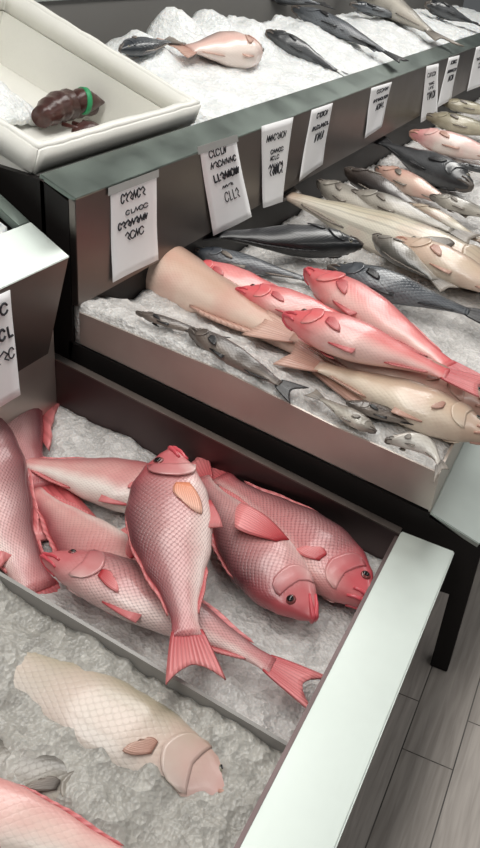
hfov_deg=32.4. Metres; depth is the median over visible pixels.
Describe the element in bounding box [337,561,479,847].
floor
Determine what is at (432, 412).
fish
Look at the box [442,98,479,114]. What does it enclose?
fish
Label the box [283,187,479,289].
striped fish
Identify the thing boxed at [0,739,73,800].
fish
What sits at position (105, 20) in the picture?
wall
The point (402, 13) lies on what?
fish
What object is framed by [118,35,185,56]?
fish
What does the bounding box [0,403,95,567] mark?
snapper
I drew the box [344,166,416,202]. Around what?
fish
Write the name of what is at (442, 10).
fish
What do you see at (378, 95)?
price tag
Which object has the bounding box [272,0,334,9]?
fish
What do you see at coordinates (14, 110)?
ice patch
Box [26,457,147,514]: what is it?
snapper
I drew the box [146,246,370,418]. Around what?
fish
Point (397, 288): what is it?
fish
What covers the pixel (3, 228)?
crushed ice
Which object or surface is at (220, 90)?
crushed ice
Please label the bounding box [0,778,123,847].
fish
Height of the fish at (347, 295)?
0.112 m
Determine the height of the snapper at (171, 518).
0.136 m
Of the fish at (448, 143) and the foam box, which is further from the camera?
the fish at (448, 143)
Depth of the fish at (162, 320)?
2.08 m
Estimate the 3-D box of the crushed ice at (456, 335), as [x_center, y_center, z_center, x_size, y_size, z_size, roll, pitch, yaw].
[1.493,-1.578,4.762,0.989,0.271,6.914,17,33,20]
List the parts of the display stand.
panel, pan plate, pan plate, leg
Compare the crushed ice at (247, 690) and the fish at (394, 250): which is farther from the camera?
the fish at (394, 250)
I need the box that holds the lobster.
[31,87,104,131]
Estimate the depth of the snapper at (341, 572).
1.83 m
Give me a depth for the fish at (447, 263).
2.76 m
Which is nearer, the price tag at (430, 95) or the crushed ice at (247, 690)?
the crushed ice at (247, 690)
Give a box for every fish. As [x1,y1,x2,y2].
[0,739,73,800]
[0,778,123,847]
[13,652,224,796]
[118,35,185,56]
[135,310,230,337]
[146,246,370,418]
[156,31,263,68]
[188,327,308,403]
[195,247,304,281]
[203,223,363,258]
[204,260,323,303]
[235,283,342,317]
[242,310,479,415]
[265,29,347,76]
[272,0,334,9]
[273,340,479,444]
[282,308,479,397]
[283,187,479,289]
[291,5,408,62]
[303,266,479,386]
[304,389,376,433]
[316,179,377,209]
[327,262,479,323]
[340,29,379,51]
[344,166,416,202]
[346,400,412,424]
[349,1,391,17]
[351,189,479,243]
[356,0,463,46]
[372,233,458,292]
[374,165,467,217]
[375,136,473,192]
[384,433,448,482]
[395,236,479,291]
[408,202,479,243]
[409,128,479,159]
[424,0,479,25]
[426,111,479,135]
[429,194,479,216]
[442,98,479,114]
[460,162,479,172]
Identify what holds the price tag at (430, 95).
hanging from the display stand
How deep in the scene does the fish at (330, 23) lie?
4.29 m
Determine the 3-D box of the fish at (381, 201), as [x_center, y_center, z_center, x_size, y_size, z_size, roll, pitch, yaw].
[0.658,-0.819,3.205,0.550,0.097,0.134,25,36,29]
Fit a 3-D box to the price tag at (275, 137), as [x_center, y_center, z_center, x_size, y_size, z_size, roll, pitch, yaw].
[0.132,-0.947,3.019,0.016,0.310,0.290,17,33,20]
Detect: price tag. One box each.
[0,290,20,406]
[108,169,158,281]
[197,134,251,235]
[261,117,292,207]
[299,103,332,180]
[365,82,391,137]
[421,63,438,121]
[437,55,459,107]
[467,46,479,90]
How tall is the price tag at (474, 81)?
0.300 m
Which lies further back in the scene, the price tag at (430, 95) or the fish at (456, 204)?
the price tag at (430, 95)
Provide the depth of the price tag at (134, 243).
2.25 m
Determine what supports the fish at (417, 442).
on the display stand
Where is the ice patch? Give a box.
[0,80,35,125]
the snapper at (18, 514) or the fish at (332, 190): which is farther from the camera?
the fish at (332, 190)
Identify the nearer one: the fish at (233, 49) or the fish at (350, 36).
the fish at (233, 49)
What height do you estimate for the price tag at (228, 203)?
0.312 m
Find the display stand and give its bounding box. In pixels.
[0,33,479,670]
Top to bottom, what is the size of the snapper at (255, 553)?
0.124 m
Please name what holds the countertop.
on the floor
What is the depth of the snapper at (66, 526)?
1.80 m
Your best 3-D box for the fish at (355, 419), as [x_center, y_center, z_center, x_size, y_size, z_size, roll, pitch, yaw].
[0.242,-0.027,1.972,0.209,0.039,0.055,29,39,35]
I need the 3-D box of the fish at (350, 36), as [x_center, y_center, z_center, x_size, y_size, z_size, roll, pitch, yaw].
[0.579,-2.021,4.295,0.348,0.124,0.094,28,38,33]
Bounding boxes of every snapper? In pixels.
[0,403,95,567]
[0,418,59,593]
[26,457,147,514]
[34,487,135,559]
[39,549,322,707]
[125,445,225,684]
[191,457,318,623]
[212,468,372,609]
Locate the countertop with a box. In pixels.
[0,194,453,847]
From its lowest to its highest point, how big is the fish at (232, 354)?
0.089 m
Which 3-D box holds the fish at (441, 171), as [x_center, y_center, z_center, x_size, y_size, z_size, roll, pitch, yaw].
[0.855,-1.269,4.011,0.218,0.141,0.828,-11,34,-25]
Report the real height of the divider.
0.345 m
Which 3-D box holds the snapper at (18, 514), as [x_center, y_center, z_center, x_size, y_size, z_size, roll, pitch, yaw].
[-0.588,0.162,1.843,0.285,0.252,0.816,-13,35,-27]
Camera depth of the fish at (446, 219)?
3.22 m
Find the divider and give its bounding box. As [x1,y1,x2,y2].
[0,572,287,751]
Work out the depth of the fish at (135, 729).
1.41 m
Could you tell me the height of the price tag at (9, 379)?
0.267 m
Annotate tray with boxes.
[0,333,399,847]
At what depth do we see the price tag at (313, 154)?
3.33 m
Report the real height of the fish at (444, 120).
0.111 m
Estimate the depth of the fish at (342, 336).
2.06 m
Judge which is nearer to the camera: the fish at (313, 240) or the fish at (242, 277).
the fish at (242, 277)
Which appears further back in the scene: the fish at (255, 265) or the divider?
the fish at (255, 265)
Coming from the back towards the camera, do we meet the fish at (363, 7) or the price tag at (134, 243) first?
the fish at (363, 7)
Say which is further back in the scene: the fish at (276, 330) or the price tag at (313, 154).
the price tag at (313, 154)
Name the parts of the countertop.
panel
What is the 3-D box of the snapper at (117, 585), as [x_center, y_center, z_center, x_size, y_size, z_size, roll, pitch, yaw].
[-0.118,0.378,1.631,0.628,0.110,0.157,21,34,24]
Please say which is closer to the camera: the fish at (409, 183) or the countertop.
the countertop
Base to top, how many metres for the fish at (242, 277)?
0.078 m
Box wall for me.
[38,0,463,43]
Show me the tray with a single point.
(47, 379)
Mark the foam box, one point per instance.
(42, 52)
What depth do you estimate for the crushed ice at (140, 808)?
1.37 m
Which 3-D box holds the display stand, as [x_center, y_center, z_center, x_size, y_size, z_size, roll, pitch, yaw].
[1.172,-1.637,4.930,1.994,1.100,6.974,17,33,20]
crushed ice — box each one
[0,222,6,233]
[0,406,381,741]
[0,580,282,847]
[74,97,479,481]
[105,5,479,125]
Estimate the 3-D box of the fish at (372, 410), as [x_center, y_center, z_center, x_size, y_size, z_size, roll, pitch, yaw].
[0.377,-0.018,2.003,0.249,0.048,0.053,11,31,9]
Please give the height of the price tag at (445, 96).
0.275 m
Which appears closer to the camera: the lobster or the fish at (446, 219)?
the lobster
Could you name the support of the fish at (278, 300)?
on the fish at (347, 295)
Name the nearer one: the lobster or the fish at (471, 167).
the lobster
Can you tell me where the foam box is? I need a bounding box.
[0,0,200,175]
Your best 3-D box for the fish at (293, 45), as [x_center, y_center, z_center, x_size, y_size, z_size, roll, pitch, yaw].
[0.310,-1.687,3.773,0.409,0.183,0.139,6,31,3]

